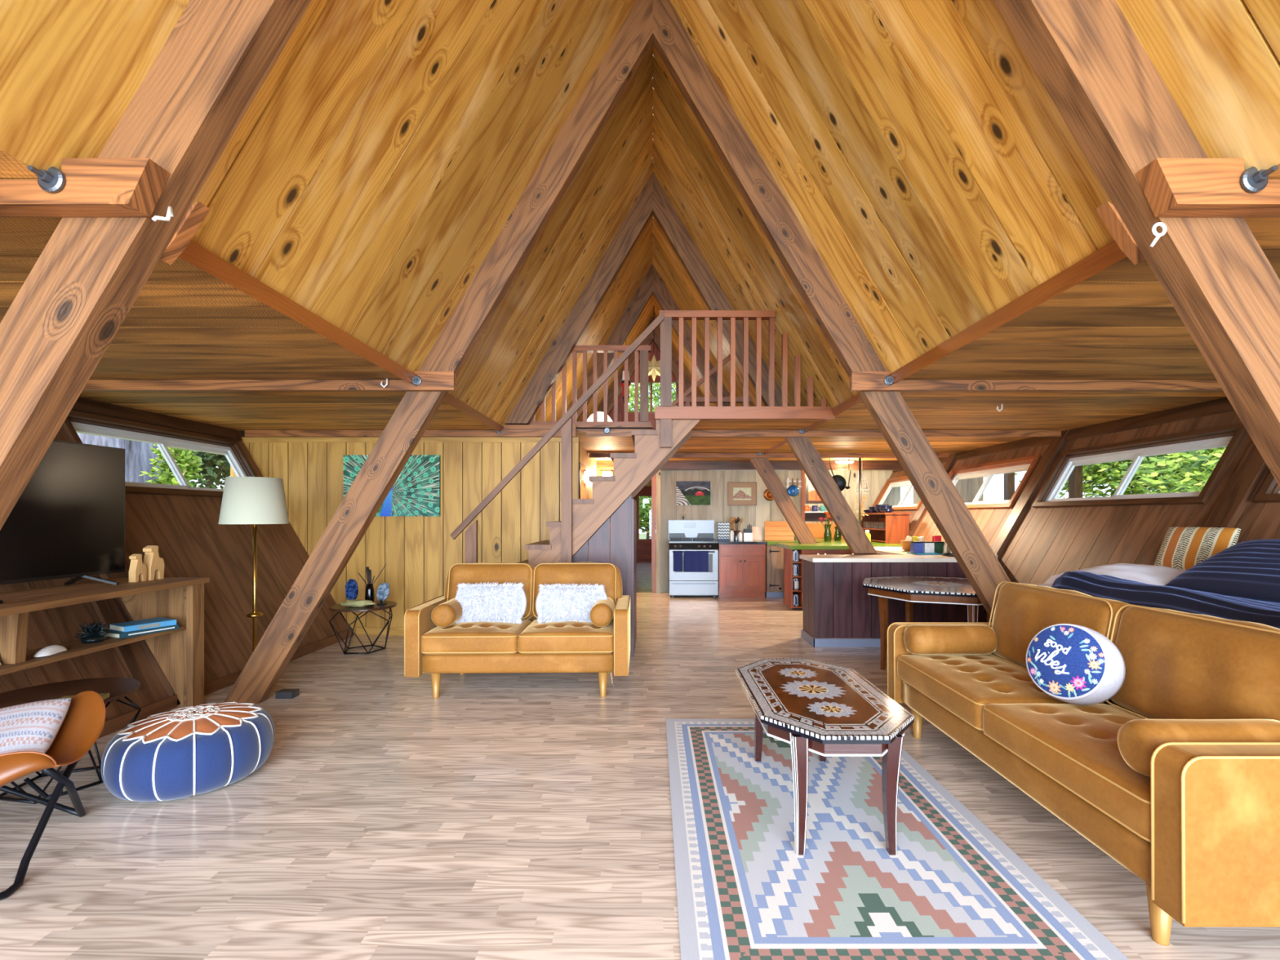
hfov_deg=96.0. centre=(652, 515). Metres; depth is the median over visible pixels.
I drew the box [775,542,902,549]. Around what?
island countertop
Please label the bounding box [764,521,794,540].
cutting board
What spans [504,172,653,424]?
beam
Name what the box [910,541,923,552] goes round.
tin
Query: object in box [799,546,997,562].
countertop
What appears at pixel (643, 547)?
wall
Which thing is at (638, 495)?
window
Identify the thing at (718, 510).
wall
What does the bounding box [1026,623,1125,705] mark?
round pillow
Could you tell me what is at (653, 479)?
door
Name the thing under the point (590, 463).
wall
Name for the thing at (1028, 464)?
window
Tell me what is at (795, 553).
jar
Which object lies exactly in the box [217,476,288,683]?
floor lamp
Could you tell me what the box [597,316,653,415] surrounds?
beam
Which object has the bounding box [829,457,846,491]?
pan
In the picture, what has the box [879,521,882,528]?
drinking glass
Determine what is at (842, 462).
diffuser
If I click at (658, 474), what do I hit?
trim
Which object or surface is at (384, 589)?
slice
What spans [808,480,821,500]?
print
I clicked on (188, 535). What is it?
wall
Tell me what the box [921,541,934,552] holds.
tin
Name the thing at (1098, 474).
leafy tree
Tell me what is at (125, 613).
trim
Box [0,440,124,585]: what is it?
television
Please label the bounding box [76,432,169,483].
trunk
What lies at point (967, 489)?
wall
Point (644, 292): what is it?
beam
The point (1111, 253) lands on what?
trim
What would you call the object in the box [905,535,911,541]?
snack packet
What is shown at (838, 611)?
kitchen island
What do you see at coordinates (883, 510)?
bowl stack
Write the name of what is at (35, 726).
woven cushion
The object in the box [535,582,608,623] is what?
pillow
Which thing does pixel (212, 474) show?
leafy tree
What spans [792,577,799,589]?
jar
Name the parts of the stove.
vent plate, warming drawer, drawer pull, oven door, door glass, control panel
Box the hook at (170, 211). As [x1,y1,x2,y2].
[151,205,173,222]
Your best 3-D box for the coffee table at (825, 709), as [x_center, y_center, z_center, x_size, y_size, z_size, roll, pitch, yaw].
[0.767,1.081,2.760,0.636,0.500,1.184,0,0,0]
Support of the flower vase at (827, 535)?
on the countertop at (818, 540)
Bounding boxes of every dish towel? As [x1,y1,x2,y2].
[673,551,682,571]
[684,551,708,571]
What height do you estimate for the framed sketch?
0.410 m
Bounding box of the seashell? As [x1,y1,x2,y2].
[33,644,66,657]
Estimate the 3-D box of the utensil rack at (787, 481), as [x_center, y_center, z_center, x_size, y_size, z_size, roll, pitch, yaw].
[2.475,-0.510,10.081,0.290,0.300,0.032,0,0,0]
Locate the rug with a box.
[666,718,1129,959]
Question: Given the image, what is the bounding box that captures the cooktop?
[667,539,718,542]
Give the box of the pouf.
[101,702,275,801]
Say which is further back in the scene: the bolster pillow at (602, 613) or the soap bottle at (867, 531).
the soap bottle at (867, 531)
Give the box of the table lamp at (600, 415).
[586,411,612,421]
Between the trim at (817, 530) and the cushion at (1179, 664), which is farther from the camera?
the trim at (817, 530)
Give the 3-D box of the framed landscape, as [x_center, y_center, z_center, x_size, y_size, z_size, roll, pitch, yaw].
[3.130,-0.485,11.034,0.400,0.490,0.025,0,0,0]
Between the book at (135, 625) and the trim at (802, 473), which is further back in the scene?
the trim at (802, 473)
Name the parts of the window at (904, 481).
frame, sash, sash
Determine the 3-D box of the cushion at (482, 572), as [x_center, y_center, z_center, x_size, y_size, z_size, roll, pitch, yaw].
[-1.345,0.628,4.821,0.780,0.474,0.265,0,0,-1]
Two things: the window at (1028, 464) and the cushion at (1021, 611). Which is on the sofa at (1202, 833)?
the cushion at (1021, 611)
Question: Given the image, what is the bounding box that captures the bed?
[1034,582,1052,586]
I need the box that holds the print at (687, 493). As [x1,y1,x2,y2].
[675,481,710,505]
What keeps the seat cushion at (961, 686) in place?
on the sofa at (1202, 833)
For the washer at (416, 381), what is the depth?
4.03 m
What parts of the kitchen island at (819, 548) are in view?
drawer, drawer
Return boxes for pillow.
[431,598,462,627]
[454,582,526,623]
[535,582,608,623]
[590,596,614,626]
[902,624,997,654]
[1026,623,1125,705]
[1116,719,1279,777]
[1154,526,1241,569]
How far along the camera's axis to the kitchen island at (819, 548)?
8.15 m
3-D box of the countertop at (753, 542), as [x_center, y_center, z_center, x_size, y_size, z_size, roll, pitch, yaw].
[1.470,0.443,9.730,0.790,0.040,0.680,0,0,0]
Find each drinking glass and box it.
[873,521,876,528]
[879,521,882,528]
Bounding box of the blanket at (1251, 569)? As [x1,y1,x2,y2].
[1164,539,1279,603]
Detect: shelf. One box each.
[0,625,185,675]
[804,511,832,520]
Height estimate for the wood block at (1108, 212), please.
0.180 m
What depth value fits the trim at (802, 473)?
10.07 m
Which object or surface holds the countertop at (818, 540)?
on the cabinet
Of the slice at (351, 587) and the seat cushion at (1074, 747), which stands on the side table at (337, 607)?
the slice at (351, 587)
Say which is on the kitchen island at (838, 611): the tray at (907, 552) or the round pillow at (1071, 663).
the tray at (907, 552)
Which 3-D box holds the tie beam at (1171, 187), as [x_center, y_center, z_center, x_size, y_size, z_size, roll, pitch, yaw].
[3.015,-0.950,1.640,3.170,0.130,0.136,0,0,0]
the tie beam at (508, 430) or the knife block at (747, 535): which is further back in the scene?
the knife block at (747, 535)
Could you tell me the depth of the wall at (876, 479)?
11.05 m
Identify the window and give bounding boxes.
[62,409,257,497]
[628,380,678,413]
[637,494,651,540]
[871,475,922,511]
[948,454,1040,509]
[1031,422,1246,507]
[1253,471,1279,502]
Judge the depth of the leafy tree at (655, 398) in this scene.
28.60 m
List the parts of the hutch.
panel, panel, panel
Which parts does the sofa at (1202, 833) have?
leg, arm, frame, backrest frame, leg, arm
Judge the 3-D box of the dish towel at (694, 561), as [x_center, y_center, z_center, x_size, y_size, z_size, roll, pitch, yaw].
[0.703,0.737,9.336,0.396,0.336,0.054,0,0,0]
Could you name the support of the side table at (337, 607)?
on the floor
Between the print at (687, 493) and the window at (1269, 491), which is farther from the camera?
the print at (687, 493)
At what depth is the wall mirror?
7.80 m
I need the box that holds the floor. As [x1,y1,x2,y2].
[0,561,1279,959]
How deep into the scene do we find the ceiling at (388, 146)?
2.87 m
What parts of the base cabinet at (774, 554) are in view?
door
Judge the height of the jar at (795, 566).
0.160 m
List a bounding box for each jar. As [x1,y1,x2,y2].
[792,550,799,561]
[792,564,799,575]
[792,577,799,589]
[792,593,799,605]
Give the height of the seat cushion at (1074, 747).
0.181 m
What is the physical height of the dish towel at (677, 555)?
0.331 m
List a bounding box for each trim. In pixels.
[71,396,240,440]
[99,566,173,697]
[177,240,515,437]
[576,425,653,431]
[595,460,902,470]
[655,469,660,593]
[750,240,1127,462]
[800,470,804,521]
[805,523,843,537]
[892,396,1234,472]
[907,453,957,537]
[991,429,1069,559]
[1203,440,1268,528]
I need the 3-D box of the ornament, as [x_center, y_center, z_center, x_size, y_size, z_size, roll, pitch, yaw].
[-3.394,0.700,3.500,0.162,0.133,0.154,0,0,26]
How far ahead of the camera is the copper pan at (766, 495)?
10.06 m
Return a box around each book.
[101,624,178,638]
[109,617,176,631]
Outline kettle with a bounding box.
[942,541,954,556]
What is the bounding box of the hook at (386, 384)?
[380,378,387,387]
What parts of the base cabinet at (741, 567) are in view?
drawer, door, drawer, door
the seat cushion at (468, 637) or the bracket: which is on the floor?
the bracket
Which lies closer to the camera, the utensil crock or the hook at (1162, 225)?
the hook at (1162, 225)
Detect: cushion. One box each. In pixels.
[0,697,71,754]
[421,619,530,653]
[444,562,534,619]
[518,619,613,653]
[532,562,622,619]
[897,654,1103,731]
[982,703,1151,842]
[991,582,1131,699]
[1110,605,1279,720]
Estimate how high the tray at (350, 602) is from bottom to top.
0.071 m
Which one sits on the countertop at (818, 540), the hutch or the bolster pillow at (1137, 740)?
the hutch
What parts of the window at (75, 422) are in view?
sash, sash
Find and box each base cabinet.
[717,544,765,597]
[765,544,783,597]
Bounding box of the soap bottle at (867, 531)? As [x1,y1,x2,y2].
[865,529,871,542]
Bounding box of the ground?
[639,533,646,538]
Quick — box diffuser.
[835,461,853,463]
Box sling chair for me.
[0,690,106,900]
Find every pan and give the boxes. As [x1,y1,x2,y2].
[763,488,773,501]
[786,480,799,496]
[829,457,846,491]
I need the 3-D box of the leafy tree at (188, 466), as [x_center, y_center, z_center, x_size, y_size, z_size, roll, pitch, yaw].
[-9.549,0.091,11.516,1.023,3.510,1.381,0,0,-11]
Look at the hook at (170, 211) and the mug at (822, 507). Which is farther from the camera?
the mug at (822, 507)
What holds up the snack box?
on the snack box
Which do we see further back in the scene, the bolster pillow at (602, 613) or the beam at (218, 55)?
the bolster pillow at (602, 613)
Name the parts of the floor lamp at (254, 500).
lamp shade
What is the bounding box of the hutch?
[857,512,911,543]
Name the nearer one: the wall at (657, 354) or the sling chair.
the sling chair
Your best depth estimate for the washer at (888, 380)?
4.03 m
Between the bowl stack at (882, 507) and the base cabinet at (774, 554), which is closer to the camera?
the bowl stack at (882, 507)
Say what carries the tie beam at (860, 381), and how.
attached to the beam at (672, 41)
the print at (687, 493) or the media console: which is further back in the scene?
the print at (687, 493)
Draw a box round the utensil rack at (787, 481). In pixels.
[786,478,801,495]
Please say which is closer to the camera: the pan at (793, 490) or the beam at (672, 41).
the beam at (672, 41)
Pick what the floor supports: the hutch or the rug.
the rug
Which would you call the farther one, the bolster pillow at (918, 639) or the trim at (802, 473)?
the trim at (802, 473)
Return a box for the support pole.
[858,457,861,525]
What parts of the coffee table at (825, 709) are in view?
leg, leg, leg, leg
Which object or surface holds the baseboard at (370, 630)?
attached to the wall at (418, 553)
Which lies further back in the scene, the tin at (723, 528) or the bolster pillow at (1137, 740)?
the tin at (723, 528)
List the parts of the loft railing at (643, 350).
rail, rail, newel post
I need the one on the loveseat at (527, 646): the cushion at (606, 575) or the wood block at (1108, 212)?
the cushion at (606, 575)
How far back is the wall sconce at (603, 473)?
9.97 m
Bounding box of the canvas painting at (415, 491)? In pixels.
[343,454,439,515]
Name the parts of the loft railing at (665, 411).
newel post, rail, rail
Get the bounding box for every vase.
[358,564,386,602]
[819,511,832,541]
[834,526,841,541]
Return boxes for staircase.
[449,311,700,567]
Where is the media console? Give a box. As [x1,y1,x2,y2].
[0,577,209,706]
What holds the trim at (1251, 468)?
attached to the wall at (1046, 543)
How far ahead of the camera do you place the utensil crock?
9.74 m
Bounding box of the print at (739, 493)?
[733,487,751,500]
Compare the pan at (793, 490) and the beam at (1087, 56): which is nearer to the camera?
the beam at (1087, 56)
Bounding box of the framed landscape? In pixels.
[805,477,822,503]
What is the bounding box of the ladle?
[844,457,850,489]
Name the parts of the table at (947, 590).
leg, leg, leg, leg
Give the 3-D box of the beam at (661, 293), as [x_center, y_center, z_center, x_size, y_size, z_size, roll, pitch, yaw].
[1.260,-1.722,8.870,2.521,4.285,0.100,0,0,0]
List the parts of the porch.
post, post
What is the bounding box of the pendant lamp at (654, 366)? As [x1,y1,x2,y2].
[648,306,660,381]
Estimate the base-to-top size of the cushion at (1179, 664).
0.475 m
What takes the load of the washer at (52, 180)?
in the tie beam at (82, 187)
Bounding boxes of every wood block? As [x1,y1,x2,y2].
[160,201,210,264]
[1095,200,1146,264]
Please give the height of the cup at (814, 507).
0.110 m
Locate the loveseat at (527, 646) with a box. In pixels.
[404,562,630,698]
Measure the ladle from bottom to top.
0.539 m
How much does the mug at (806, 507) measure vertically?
0.110 m
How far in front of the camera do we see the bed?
3.90 m
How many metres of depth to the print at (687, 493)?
10.08 m
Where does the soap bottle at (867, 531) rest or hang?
on the island countertop
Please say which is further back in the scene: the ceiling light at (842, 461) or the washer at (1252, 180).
the ceiling light at (842, 461)
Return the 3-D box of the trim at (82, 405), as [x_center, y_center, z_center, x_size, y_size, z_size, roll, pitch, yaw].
[-4.623,-0.902,2.100,0.101,0.145,8.600,0,0,0]
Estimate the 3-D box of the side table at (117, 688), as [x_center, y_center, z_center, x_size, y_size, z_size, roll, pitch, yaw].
[-2.952,1.111,2.850,0.624,0.451,0.620,0,0,-8]
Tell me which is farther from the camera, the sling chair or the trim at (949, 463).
the trim at (949, 463)
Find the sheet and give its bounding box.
[1044,563,1186,586]
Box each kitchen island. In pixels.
[775,542,902,609]
[799,546,997,647]
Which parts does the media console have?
panel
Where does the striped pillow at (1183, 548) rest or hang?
on the sheet
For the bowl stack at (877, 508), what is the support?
on the hutch
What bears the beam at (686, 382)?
attached to the ceiling at (921, 153)
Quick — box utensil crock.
[729,517,742,541]
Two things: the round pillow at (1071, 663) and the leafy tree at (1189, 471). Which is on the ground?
the leafy tree at (1189, 471)
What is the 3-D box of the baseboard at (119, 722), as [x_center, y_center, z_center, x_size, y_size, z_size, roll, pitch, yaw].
[-3.342,1.297,2.100,0.015,0.085,8.600,0,0,0]
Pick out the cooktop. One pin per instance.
(669, 540)
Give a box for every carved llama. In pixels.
[128,554,146,582]
[142,545,164,580]
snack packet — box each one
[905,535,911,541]
[911,536,918,541]
[917,536,924,541]
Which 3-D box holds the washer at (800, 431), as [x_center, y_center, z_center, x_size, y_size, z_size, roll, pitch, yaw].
[1.660,-0.950,6.387,0.072,0.072,0.060,0,0,0]
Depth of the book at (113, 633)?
3.69 m
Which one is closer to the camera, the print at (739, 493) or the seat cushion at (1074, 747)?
the seat cushion at (1074, 747)
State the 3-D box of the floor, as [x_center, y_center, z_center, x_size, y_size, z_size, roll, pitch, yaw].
[0.250,1.440,7.428,7.700,0.200,19.257,0,0,0]
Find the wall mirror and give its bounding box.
[579,462,586,498]
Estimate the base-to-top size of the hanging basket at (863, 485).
1.041 m
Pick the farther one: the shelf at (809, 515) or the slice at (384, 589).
the shelf at (809, 515)
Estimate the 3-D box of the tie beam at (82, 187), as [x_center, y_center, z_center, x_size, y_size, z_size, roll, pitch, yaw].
[-3.015,-0.950,1.640,3.170,0.130,0.136,0,0,0]
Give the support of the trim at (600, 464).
attached to the wall at (718, 510)
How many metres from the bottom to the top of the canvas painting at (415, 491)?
0.685 m
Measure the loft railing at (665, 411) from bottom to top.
1.004 m
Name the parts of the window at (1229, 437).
sash, frame, sash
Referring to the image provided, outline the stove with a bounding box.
[667,520,718,597]
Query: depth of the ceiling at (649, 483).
15.80 m
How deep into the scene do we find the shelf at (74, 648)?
3.29 m
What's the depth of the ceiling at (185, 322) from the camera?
3.65 m
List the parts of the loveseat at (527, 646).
arm, leg, frame, backrest frame, leg, arm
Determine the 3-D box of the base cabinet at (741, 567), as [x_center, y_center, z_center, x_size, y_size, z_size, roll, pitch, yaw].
[1.465,0.902,9.720,0.760,0.875,0.700,0,0,0]
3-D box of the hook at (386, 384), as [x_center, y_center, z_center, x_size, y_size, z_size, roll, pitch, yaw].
[-1.880,-0.930,4.030,0.051,0.070,0.011,0,0,0]
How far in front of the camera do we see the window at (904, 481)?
10.41 m
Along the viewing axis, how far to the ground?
51.76 m
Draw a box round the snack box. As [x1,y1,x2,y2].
[932,535,941,541]
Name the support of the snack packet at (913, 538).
in the basket at (905, 545)
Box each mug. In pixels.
[804,505,810,511]
[812,505,819,511]
[820,505,826,511]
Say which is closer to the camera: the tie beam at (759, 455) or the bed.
the bed
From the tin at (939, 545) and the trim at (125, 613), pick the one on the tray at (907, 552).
the tin at (939, 545)
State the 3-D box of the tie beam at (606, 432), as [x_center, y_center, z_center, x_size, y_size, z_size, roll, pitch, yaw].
[1.905,-0.935,6.412,5.290,0.101,0.111,0,0,0]
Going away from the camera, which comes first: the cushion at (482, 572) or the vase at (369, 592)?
the cushion at (482, 572)
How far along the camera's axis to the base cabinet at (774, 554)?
9.42 m
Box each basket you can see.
[854,475,869,520]
[900,540,926,551]
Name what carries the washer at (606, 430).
in the tie beam at (606, 432)
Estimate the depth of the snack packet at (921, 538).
6.98 m
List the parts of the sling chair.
frame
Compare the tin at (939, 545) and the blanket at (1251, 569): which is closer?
the blanket at (1251, 569)
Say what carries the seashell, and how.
on the media console
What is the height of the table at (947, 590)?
0.745 m
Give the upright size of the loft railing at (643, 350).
1.050 m
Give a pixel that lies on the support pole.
(860, 459)
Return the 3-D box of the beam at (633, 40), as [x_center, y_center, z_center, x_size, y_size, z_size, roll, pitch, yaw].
[-1.531,-1.262,4.150,3.062,5.205,0.100,0,0,0]
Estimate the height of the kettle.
0.195 m
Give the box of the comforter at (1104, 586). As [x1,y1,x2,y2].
[1051,571,1279,628]
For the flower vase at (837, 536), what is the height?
0.240 m
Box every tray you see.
[339,599,375,607]
[906,551,942,554]
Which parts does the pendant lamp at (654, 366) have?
lamp shade, cord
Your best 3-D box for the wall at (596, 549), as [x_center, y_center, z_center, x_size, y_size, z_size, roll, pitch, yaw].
[-0.908,0.568,5.900,1.457,1.545,0.900,0,0,0]
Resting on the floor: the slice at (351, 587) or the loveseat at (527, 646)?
the loveseat at (527, 646)
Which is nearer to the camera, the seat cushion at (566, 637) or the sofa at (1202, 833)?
the sofa at (1202, 833)
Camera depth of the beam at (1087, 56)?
1.71 m
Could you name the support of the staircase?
on the floor
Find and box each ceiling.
[0,0,653,425]
[0,149,1279,460]
[644,479,651,486]
[653,0,1279,407]
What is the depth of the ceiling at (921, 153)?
2.89 m
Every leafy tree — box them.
[137,444,204,487]
[170,447,230,488]
[628,382,675,411]
[639,496,651,538]
[1014,449,1213,498]
[1107,447,1226,493]
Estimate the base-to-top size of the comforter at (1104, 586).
0.624 m
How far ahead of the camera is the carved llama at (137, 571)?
3.83 m
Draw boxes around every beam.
[0,0,311,529]
[0,158,170,217]
[81,371,456,391]
[223,0,653,704]
[244,424,576,436]
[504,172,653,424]
[566,263,653,421]
[586,426,1061,436]
[589,452,948,457]
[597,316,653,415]
[653,0,1010,619]
[653,173,876,553]
[653,264,817,543]
[653,317,704,406]
[849,371,1223,391]
[993,0,1279,486]
[1135,158,1279,217]
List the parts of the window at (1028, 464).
sash, frame, sash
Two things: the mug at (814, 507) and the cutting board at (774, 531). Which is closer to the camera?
the cutting board at (774, 531)
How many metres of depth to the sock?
8.97 m
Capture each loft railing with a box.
[528,345,651,425]
[654,310,835,419]
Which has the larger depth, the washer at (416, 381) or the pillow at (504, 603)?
the pillow at (504, 603)
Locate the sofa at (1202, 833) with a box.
[887,581,1279,946]
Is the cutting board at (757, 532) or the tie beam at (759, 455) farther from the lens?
the cutting board at (757, 532)
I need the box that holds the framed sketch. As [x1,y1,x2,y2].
[727,482,756,505]
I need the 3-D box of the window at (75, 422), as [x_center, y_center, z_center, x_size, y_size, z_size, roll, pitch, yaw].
[-4.422,-0.499,5.355,0.458,0.659,1.920,0,0,0]
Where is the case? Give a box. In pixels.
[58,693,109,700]
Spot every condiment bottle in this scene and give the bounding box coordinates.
[730,528,733,541]
[737,530,742,541]
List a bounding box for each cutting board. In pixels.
[751,526,762,540]
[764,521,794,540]
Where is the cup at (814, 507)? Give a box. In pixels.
[812,505,817,511]
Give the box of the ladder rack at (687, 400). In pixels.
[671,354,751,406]
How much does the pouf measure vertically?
0.340 m
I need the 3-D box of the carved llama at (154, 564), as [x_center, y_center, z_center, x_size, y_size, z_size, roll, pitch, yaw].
[-3.450,0.323,3.981,0.059,0.235,0.109,0,0,0]
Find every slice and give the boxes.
[345,578,358,599]
[376,582,390,604]
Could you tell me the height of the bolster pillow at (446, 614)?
0.176 m
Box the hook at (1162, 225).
[1149,222,1167,247]
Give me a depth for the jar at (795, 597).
8.20 m
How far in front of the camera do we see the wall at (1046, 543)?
5.30 m
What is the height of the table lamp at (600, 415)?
0.400 m
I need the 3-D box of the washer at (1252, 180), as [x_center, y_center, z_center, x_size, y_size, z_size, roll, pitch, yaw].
[1.700,-0.950,1.602,0.072,0.072,0.060,0,0,0]
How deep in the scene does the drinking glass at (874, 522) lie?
9.35 m
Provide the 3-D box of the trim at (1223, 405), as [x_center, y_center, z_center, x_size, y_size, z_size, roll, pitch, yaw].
[4.623,-0.902,4.400,0.101,0.145,13.200,0,0,0]
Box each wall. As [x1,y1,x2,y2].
[0,426,354,720]
[230,437,579,635]
[572,494,636,657]
[579,444,596,498]
[596,470,800,592]
[608,340,691,430]
[632,486,651,561]
[804,470,900,523]
[879,410,1279,622]
[913,476,983,504]
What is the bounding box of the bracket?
[275,688,298,698]
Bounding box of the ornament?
[72,621,110,644]
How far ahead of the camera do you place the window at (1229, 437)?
5.18 m
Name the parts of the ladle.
handle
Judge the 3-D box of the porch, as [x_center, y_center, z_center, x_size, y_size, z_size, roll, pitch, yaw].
[7.200,0.100,12.050,2.600,3.480,3.100,0,0,0]
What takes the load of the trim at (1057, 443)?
attached to the wall at (1046, 543)
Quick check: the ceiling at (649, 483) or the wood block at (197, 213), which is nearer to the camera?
the wood block at (197, 213)
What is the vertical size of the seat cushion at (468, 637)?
0.181 m
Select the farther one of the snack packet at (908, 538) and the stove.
the stove
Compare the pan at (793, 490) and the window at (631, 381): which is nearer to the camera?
the pan at (793, 490)
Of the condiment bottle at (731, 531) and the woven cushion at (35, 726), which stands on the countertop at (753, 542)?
the condiment bottle at (731, 531)
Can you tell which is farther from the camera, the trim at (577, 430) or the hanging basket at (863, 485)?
the hanging basket at (863, 485)
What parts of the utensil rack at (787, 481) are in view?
rail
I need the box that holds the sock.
[621,339,631,404]
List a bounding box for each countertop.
[716,540,767,544]
[763,537,884,544]
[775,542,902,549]
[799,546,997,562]
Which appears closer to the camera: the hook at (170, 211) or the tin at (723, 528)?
the hook at (170, 211)
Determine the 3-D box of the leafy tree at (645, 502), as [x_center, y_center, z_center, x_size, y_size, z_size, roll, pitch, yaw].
[-0.492,0.165,21.611,5.184,3.364,4.834,0,0,13]
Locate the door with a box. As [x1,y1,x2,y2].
[651,475,655,592]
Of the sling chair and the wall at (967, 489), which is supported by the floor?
the sling chair
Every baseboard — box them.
[97,628,352,738]
[356,626,404,635]
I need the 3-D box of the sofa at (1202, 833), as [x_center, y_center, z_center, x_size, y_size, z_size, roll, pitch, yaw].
[1.946,0.865,2.650,0.905,0.949,2.053,0,0,0]
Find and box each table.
[0,677,141,804]
[328,600,396,653]
[735,658,914,855]
[862,575,991,670]
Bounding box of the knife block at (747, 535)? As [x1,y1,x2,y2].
[742,524,752,541]
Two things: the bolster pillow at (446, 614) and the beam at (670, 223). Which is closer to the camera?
the bolster pillow at (446, 614)
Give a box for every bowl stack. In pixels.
[868,506,877,512]
[874,504,888,512]
[879,505,893,512]
[882,509,893,512]
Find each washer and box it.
[26,164,65,193]
[411,375,421,386]
[604,426,610,433]
[798,429,804,433]
[884,375,893,385]
[1240,164,1278,193]
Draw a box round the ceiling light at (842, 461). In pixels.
[835,459,854,463]
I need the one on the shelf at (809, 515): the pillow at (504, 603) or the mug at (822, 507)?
the mug at (822, 507)
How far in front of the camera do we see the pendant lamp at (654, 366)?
9.88 m
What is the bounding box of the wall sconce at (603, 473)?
[601,471,613,475]
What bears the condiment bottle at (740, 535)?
on the countertop at (753, 542)
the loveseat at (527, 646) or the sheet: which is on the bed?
the sheet
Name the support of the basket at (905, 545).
on the kitchen island at (838, 611)
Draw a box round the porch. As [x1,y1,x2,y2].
[1004,465,1082,500]
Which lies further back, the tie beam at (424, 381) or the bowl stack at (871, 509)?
the bowl stack at (871, 509)
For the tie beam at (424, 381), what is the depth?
4.05 m
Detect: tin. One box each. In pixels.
[717,522,729,541]
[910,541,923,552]
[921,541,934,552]
[932,541,944,552]

